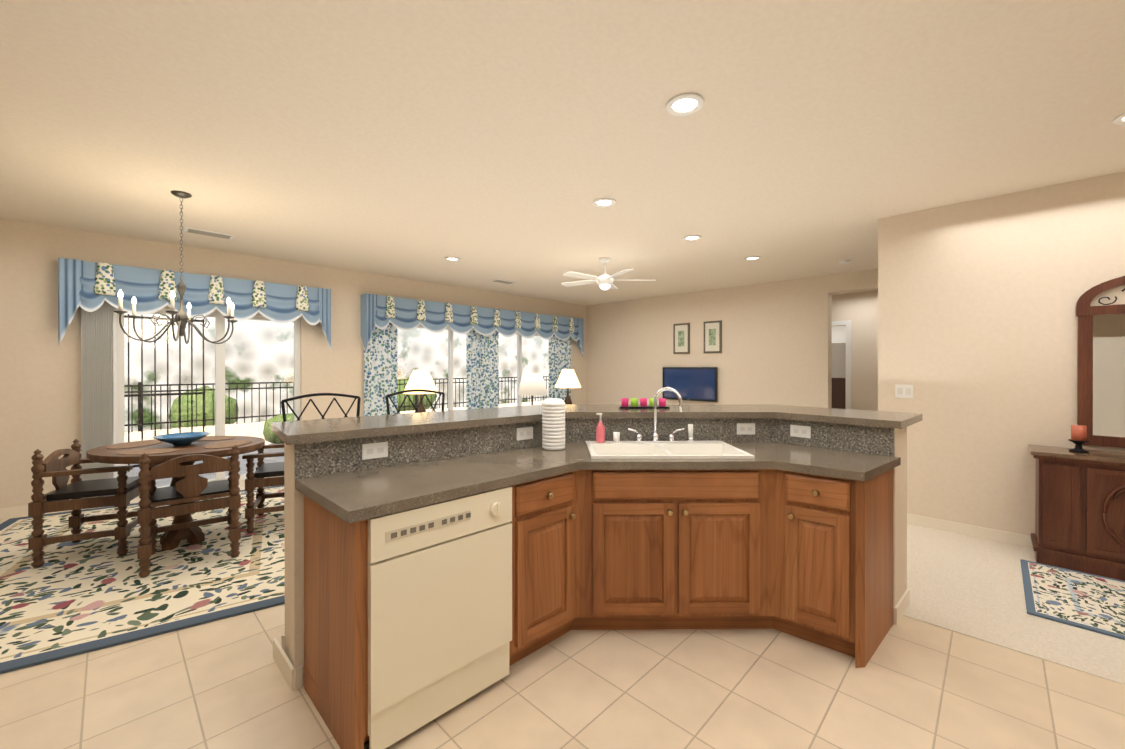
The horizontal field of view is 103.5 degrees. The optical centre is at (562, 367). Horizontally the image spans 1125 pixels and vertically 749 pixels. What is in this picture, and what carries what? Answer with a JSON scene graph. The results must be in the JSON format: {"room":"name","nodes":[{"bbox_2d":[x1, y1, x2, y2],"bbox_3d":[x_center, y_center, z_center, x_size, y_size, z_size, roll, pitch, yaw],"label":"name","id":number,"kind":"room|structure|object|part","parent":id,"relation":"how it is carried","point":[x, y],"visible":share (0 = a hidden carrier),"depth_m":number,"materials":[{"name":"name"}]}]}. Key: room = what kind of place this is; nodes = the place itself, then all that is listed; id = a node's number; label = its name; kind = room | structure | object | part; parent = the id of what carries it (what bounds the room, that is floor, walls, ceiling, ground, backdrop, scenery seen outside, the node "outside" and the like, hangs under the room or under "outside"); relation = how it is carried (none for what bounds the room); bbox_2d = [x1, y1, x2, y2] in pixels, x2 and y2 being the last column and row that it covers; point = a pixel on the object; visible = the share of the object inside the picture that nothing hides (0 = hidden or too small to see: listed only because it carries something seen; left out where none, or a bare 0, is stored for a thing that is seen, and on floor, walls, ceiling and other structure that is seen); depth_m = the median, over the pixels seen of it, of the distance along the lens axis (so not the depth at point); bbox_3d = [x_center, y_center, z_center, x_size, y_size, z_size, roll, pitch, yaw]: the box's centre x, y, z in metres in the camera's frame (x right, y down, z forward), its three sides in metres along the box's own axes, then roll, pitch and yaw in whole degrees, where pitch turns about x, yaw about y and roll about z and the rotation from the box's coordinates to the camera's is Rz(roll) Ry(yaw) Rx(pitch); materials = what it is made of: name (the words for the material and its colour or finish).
{"room":"kitchen","nodes":[
{"label":"kitchen","id":0,"kind":"room"},
{"bbox_2d":[0,218,586,508],"bbox_3d":[-3.574,0.001,5.889,0.200,2.770,11.980,0,0,44],"label":"wall","id":1,"kind":"structure","parent":0,"point":[40,393],"depth_m":4.45,"materials":[{"name":"paint"}]},
{"bbox_2d":[0,499,69,518],"bbox_3d":[-6.131,1.348,3.127,0.012,0.090,4.050,0,0,44],"label":"baseboard","id":2,"kind":"structure","parent":1,"relation":"attached to","point":[17,510],"depth_m":4.14,"materials":[{"name":"beige paint"}]},
{"bbox_2d":[58,257,330,349],"bbox_3d":[-4.009,-0.627,5.138,0.223,0.850,2.420,0,0,44],"label":"valance","id":3,"kind":"object","parent":1,"relation":"attached to","point":[88,286],"visible":0.96,"depth_m":4.85,"materials":[{"name":"blue fabric"}]},
{"bbox_2d":[81,301,116,497],"bbox_3d":[-4.078,0.283,5.145,0.082,2.130,2.090,0,0,44],"label":"blind stack","id":4,"kind":"object","parent":3,"relation":"hanging from","point":[99,369],"visible":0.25,"depth_m":4.49,"materials":[{"name":"white paint"}]},
{"bbox_2d":[117,308,299,495],"bbox_3d":[-4.121,0.363,5.313,0.085,2.050,1.730,0,0,44],"label":"sliding glass door","id":5,"kind":"structure","parent":1,"relation":"in","point":[219,376],"depth_m":5.28,"materials":[{"name":"white"}]},
{"bbox_2d":[397,325,465,413],"bbox_3d":[-2.248,0.118,7.236,0.070,1.630,1.880,0,0,44],"label":"room window","id":6,"kind":"structure","parent":1,"relation":"in","point":[450,369],"depth_m":7.54,"materials":[{"name":"white"}]},
{"bbox_2d":[361,293,583,357],"bbox_3d":[-1.222,-0.633,7.986,0.223,0.850,4.630,0,0,44],"label":"valance","id":7,"kind":"object","parent":1,"relation":"attached to","point":[382,312],"visible":1,"depth_m":7.36,"materials":[{"name":"blue fabric"}]},
{"bbox_2d":[364,322,397,415],"bbox_3d":[-2.690,0.085,6.577,0.036,2.160,0.500,0,0,44],"label":"curtain","id":8,"kind":"object","parent":7,"relation":"hanging from","point":[380,369],"visible":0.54,"depth_m":6.58,"materials":[{"name":"fabric"}]},
{"bbox_2d":[466,328,498,408],"bbox_3d":[-1.414,0.082,7.882,0.036,2.160,0.690,0,0,44],"label":"curtain","id":9,"kind":"object","parent":7,"relation":"hanging from","point":[482,371],"visible":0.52,"depth_m":7.88,"materials":[{"name":"fabric"}]},
{"bbox_2d":[549,334,570,400],"bbox_3d":[-0.054,0.079,9.272,0.036,2.160,0.660,0,0,44],"label":"curtain","id":10,"kind":"object","parent":7,"relation":"hanging from","point":[559,355],"visible":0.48,"depth_m":9.21,"materials":[{"name":"fabric"}]},
{"bbox_2d":[499,332,548,406],"bbox_3d":[-0.668,0.115,8.852,0.070,1.630,2.200,0,0,44],"label":"room window","id":11,"kind":"structure","parent":1,"relation":"in","point":[519,362],"depth_m":8.65,"materials":[{"name":"white"}]},
{"bbox_2d":[0,476,1124,748],"bbox_3d":[-2.130,1.447,1.276,8.720,0.100,7.400,0,0,44],"label":"floor","id":12,"kind":"structure","parent":0,"point":[912,684],"depth_m":1.87,"materials":[{"name":"beige tile"}]},
{"bbox_2d":[0,485,284,673],"bbox_3d":[-3.186,1.384,3.428,2.440,0.014,3.050,0,0,-33],"label":"dining rug","id":13,"kind":"object","parent":12,"relation":"on","point":[68,599],"visible":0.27,"depth_m":2.83,"materials":[{"name":"multicoloured carpet"}]},
{"bbox_2d":[28,439,155,567],"bbox_3d":[-3.531,0.968,3.385,0.522,0.815,0.544,0,0,-26],"label":"chair","id":14,"kind":"object","parent":13,"relation":"on","point":[122,488],"visible":0.75,"depth_m":3.22,"materials":[{"name":"brown wood"}]},
{"bbox_2d":[87,432,264,549],"bbox_3d":[-2.989,0.953,3.486,1.140,0.846,0.920,0,0,-1],"label":"dining table","id":15,"kind":"object","parent":13,"relation":"on","point":[159,449],"visible":0.83,"depth_m":3.39,"materials":[{"name":"brown wood"}]},
{"bbox_2d":[137,445,240,577],"bbox_3d":[-2.716,0.969,3.256,0.544,0.815,0.522,0,0,-39],"label":"chair","id":16,"kind":"object","parent":13,"relation":"on","point":[191,486],"visible":1,"depth_m":3.10,"materials":[{"name":"brown wood"}]},
{"bbox_2d":[242,444,283,532],"bbox_3d":[-2.522,0.967,4.011,0.522,0.815,0.544,0,0,-26],"label":"chair","id":17,"kind":"object","parent":13,"relation":"on","point":[259,480],"visible":0.38,"depth_m":3.76,"materials":[{"name":"brown wood"}]},
{"bbox_2d":[281,393,360,421],"bbox_3d":[-1.338,0.774,2.583,0.410,1.239,0.446,0,0,44],"label":"bar stool","id":18,"kind":"object","parent":12,"relation":"on","point":[311,400],"visible":0.23,"depth_m":2.70,"materials":[{"name":"black metal"}]},
{"bbox_2d":[385,389,444,414],"bbox_3d":[-0.911,0.773,3.019,0.410,1.239,0.446,0,0,44],"label":"bar stool","id":19,"kind":"object","parent":12,"relation":"on","point":[406,391],"visible":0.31,"depth_m":3.13,"materials":[{"name":"black metal"}]},
{"bbox_2d":[294,443,894,748],"bbox_3d":[0.333,0.860,2.179,1.783,1.070,2.462,0,0,44],"label":"kitchen island","id":20,"kind":"object","parent":12,"relation":"on","point":[453,558],"depth_m":1.84,"materials":[{"name":"brown wood"}]},
{"bbox_2d":[271,399,922,614],"bbox_3d":[0.345,0.302,2.497,2.356,0.040,3.014,0,0,44],"label":"island countertop","id":21,"kind":"structure","parent":20,"relation":"on","point":[645,506],"depth_m":2.28,"materials":[{"name":"grey stone"}]},
{"bbox_2d":[542,398,564,449],"bbox_3d":[-0.052,0.332,2.626,0.140,0.293,0.140,0,0,44],"label":"cups","id":22,"kind":"object","parent":21,"relation":"on","point":[553,424],"visible":1,"depth_m":2.57,"materials":[{"name":"white plastic"}]},
{"bbox_2d":[618,398,669,408],"bbox_3d":[0.563,0.246,3.078,0.340,0.067,0.090,0,0,0],"label":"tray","id":23,"kind":"object","parent":21,"relation":"on","point":[643,403],"visible":0.94,"depth_m":3.06,"materials":[{"name":"pink wax"}]},
{"bbox_2d":[907,513,1032,547],"bbox_3d":[3.819,1.346,3.225,2.542,0.086,0.012,0,0,44],"label":"baseboard","id":24,"kind":"structure","parent":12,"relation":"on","point":[986,533],"depth_m":3.65,"materials":[{"name":"beige paint"}]},
{"bbox_2d":[903,523,1124,684],"bbox_3d":[3.045,1.433,6.565,8.720,0.104,7.400,0,0,44],"label":"floor carpet","id":25,"kind":"object","parent":12,"relation":"on","point":[970,586],"depth_m":2.61,"materials":[{"name":"beige carpet"}]},
{"bbox_2d":[517,374,547,404],"bbox_3d":[-0.390,0.729,5.727,0.400,1.305,0.400,0,0,44],"label":"lamp","id":26,"kind":"object","parent":25,"relation":"on","point":[532,385],"visible":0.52,"depth_m":5.59,"materials":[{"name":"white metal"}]},
{"bbox_2d":[1020,559,1124,639],"bbox_3d":[3.480,1.384,2.334,1.460,0.012,0.960,0,0,44],"label":"entry rug","id":27,"kind":"object","parent":25,"relation":"on","point":[1088,601],"visible":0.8,"depth_m":2.65,"materials":[{"name":"multicoloured carpet"}]},
{"bbox_2d":[1028,444,1124,580],"bbox_3d":[3.924,0.991,2.837,1.290,0.795,0.387,0,0,44],"label":"sideboard","id":28,"kind":"object","parent":25,"relation":"on","point":[1080,512],"visible":1,"depth_m":3.01,"materials":[{"name":"brown wood"}]},
{"bbox_2d":[1068,424,1089,452],"bbox_3d":[3.641,0.495,3.126,0.100,0.194,0.100,0,0,44],"label":"pillar candle","id":29,"kind":"object","parent":28,"relation":"on","point":[1078,435],"visible":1,"depth_m":3.11,"materials":[{"name":"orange wax"}]},
{"bbox_3d":[0.074,1.074,6.002,0.560,0.615,0.560,0,0,44],"label":"end table","id":30,"kind":"object","parent":25,"relation":"on","visible":0},
{"bbox_2d":[555,369,580,403],"bbox_3d":[0.074,0.393,6.000,0.360,0.744,0.360,0,0,44],"label":"table lamp","id":31,"kind":"object","parent":30,"relation":"on","point":[567,379],"visible":0.6,"depth_m":5.90,"materials":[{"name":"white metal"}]},
{"bbox_3d":[-1.503,1.077,4.705,0.560,0.615,0.560,0,0,44],"label":"end table","id":32,"kind":"object","parent":12,"relation":"on","visible":0},
{"bbox_2d":[403,370,436,412],"bbox_3d":[-1.503,0.396,4.703,0.360,0.744,0.360,0,0,44],"label":"table lamp","id":33,"kind":"object","parent":32,"relation":"on","point":[420,379],"visible":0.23,"depth_m":4.61,"materials":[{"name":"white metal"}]},
{"bbox_2d":[0,0,1124,305],"bbox_3d":[0.457,-1.439,3.914,8.720,0.120,14.800,0,0,44],"label":"ceiling","id":34,"kind":"structure","parent":0,"point":[482,140],"depth_m":2.53,"materials":[{"name":"paint"}]},
{"bbox_2d":[113,190,236,343],"bbox_3d":[-3.018,-0.789,3.510,0.778,1.179,0.764,0,0,44],"label":"chandelier","id":35,"kind":"object","parent":34,"relation":"hanging from","point":[182,318],"visible":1,"depth_m":3.50,"materials":[{"name":"grey metal"}]},
{"bbox_2d":[183,227,234,238],"bbox_3d":[-3.616,-1.374,4.542,0.180,0.012,0.400,0,0,44],"label":"ceiling vent","id":36,"kind":"object","parent":34,"relation":"in","point":[207,233],"visible":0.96,"depth_m":4.52,"materials":[{"name":"white metal"}]},
{"bbox_2d":[445,257,459,260],"bbox_3d":[-1.393,-1.376,5.612,0.196,0.010,0.196,0,0,44],"label":"recessed light","id":37,"kind":"object","parent":34,"relation":"in","point":[452,258],"visible":1,"depth_m":5.60,"materials":[{"name":"white"}]},
{"bbox_2d":[490,279,516,283],"bbox_3d":[-0.943,-1.380,7.116,0.180,0.012,0.400,0,0,44],"label":"ceiling vent","id":38,"kind":"object","parent":34,"relation":"in","point":[503,281],"visible":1,"depth_m":7.07,"materials":[{"name":"white metal"}]},
{"bbox_2d":[592,198,615,206],"bbox_3d":[0.346,-1.371,3.687,0.196,0.010,0.196,0,0,44],"label":"recessed light","id":39,"kind":"object","parent":34,"relation":"in","point":[604,202],"visible":0.98,"depth_m":3.69,"materials":[{"name":"white"}]},
{"bbox_2d":[561,257,655,289],"bbox_3d":[0.502,-1.183,5.606,1.232,0.400,1.221,0,0,44],"label":"ceiling fan","id":40,"kind":"object","parent":34,"relation":"hanging from","point":[604,281],"visible":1,"depth_m":5.55,"materials":[{"name":"white paint"}]},
{"bbox_2d":[666,93,703,115],"bbox_3d":[0.637,-1.368,2.311,0.196,0.010,0.196,0,0,44],"label":"recessed light","id":41,"kind":"object","parent":34,"relation":"in","point":[686,104],"visible":1,"depth_m":2.31,"materials":[{"name":"white"}]},
{"bbox_2d":[683,235,701,240],"bbox_3d":[1.375,-1.374,4.695,0.196,0.010,0.196,0,0,44],"label":"recessed light","id":42,"kind":"object","parent":34,"relation":"in","point":[691,237],"visible":0.94,"depth_m":4.68,"materials":[{"name":"white"}]},
{"bbox_2d":[744,256,760,260],"bbox_3d":[2.391,-1.376,5.576,0.196,0.010,0.196,0,0,44],"label":"recessed light","id":43,"kind":"object","parent":34,"relation":"in","point":[752,258],"visible":1,"depth_m":5.57,"materials":[{"name":"white"}]},
{"bbox_2d":[839,260,850,263],"bbox_3d":[3.655,-1.368,5.738,0.130,0.030,0.130,0,0,44],"label":"smoke detector","id":44,"kind":"object","parent":34,"relation":"attached to","point":[844,261],"visible":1,"depth_m":5.70,"materials":[{"name":"white paint"}]},
{"bbox_2d":[1112,113,1124,124],"bbox_3d":[3.126,-1.369,2.395,0.196,0.010,0.196,0,0,44],"label":"recessed light","id":45,"kind":"object","parent":34,"relation":"in","point":[1119,120],"visible":0.98,"depth_m":2.45,"materials":[{"name":"white"}]},
{"bbox_2d":[273,427,909,690],"bbox_3d":[0.341,0.860,2.388,2.128,1.070,2.792,0,0,44],"label":"wall","id":46,"kind":"structure","parent":0,"point":[288,655],"depth_m":2.06,"materials":[{"name":"paint"}]},
{"bbox_2d":[587,269,877,407],"bbox_3d":[3.662,-0.001,7.050,8.520,2.770,0.200,0,0,44],"label":"wall","id":47,"kind":"structure","parent":0,"point":[776,342],"depth_m":7.58,"materials":[{"name":"paint"}]},
{"bbox_2d":[673,323,689,353],"bbox_3d":[2.227,-0.544,8.291,0.330,0.570,0.026,0,0,44],"label":"picture frame","id":48,"kind":"object","parent":47,"relation":"attached to","point":[681,338],"visible":0.93,"depth_m":8.28,"materials":[{"name":"brown"}]},
{"bbox_2d":[663,367,717,401],"bbox_3d":[2.331,0.296,8.164,1.080,0.610,0.066,0,0,44],"label":"flat-screen tv","id":49,"kind":"object","parent":47,"relation":"attached to","point":[694,383],"visible":0.94,"depth_m":8.09,"materials":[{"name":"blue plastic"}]},
{"bbox_2d":[704,320,721,352],"bbox_3d":[2.663,-0.543,7.865,0.330,0.570,0.026,0,0,44],"label":"picture frame","id":50,"kind":"object","parent":47,"relation":"attached to","point":[712,336],"visible":0.93,"depth_m":7.84,"materials":[{"name":"brown"}]},
{"bbox_2d":[832,326,845,408],"bbox_3d":[5.739,-0.004,8.158,2.900,2.770,1.350,0,0,44],"label":"wall","id":51,"kind":"structure","parent":0,"point":[838,366],"depth_m":7.97,"materials":[{"name":"beige paint"}]},
{"bbox_2d":[832,290,877,410],"bbox_3d":[5.215,-0.003,7.622,2.900,2.770,0.150,0,0,44],"label":"wall","id":52,"kind":"structure","parent":0,"point":[859,310],"depth_m":7.59,"materials":[{"name":"paint"}]},
{"bbox_2d":[832,320,850,408],"bbox_3d":[4.664,0.274,8.046,0.980,2.206,0.015,0,0,44],"label":"door frame","id":53,"kind":"structure","parent":52,"relation":"attached to","point":[847,323],"depth_m":7.72,"materials":[{"name":"white paint"}]},
{"bbox_2d":[878,171,1124,535],"bbox_3d":[3.869,0.007,3.264,2.530,2.770,0.202,0,0,44],"label":"wall","id":54,"kind":"structure","parent":0,"point":[977,328],"depth_m":3.54,"materials":[{"name":"paint"}]},
{"bbox_2d":[895,384,912,397],"bbox_3d":[3.059,0.211,3.968,0.130,0.120,0.008,0,0,44],"label":"light switch","id":55,"kind":"object","parent":54,"relation":"attached to","point":[903,391],"visible":1,"depth_m":3.97,"materials":[{"name":"white plastic"}]},
{"bbox_3d":[4.059,-0.052,2.965,0.820,1.220,0.040,0,0,44],"label":"entry mirror","id":56,"kind":"part","parent":54,"relation":"part of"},
{"label":"outside","id":57,"kind":"structure","parent":0,"visible":0},
{"bbox_2d":[125,442,283,486],"bbox_3d":[-3.923,1.487,10.025,6.080,0.180,27.000,0,0,44],"label":"patio","id":58,"kind":"structure","parent":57,"point":[167,481],"depth_m":6.37,"materials":[{"name":"concrete"}]},
{"bbox_2d":[171,377,436,443],"bbox_3d":[-5.027,0.846,10.033,3.552,1.168,5.738,0,0,44],"label":"bush","id":59,"kind":"object","parent":58,"relation":"on","point":[269,437],"depth_m":8.56,"materials":[{"name":"green plant"}]},
{"bbox_2d":[124,314,548,471],"bbox_3d":[-3.801,0.339,9.204,1.800,2.120,20.000,0,0,44],"label":"fence","id":60,"kind":"object","parent":58,"relation":"on","point":[153,433],"depth_m":7.48,"materials":[{"name":"black metal"}]},
{"bbox_2d":[124,313,548,431],"bbox_3d":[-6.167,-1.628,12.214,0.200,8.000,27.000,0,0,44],"label":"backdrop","id":61,"kind":"structure","parent":57,"point":[266,330],"depth_m":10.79,"materials":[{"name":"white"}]}
]}

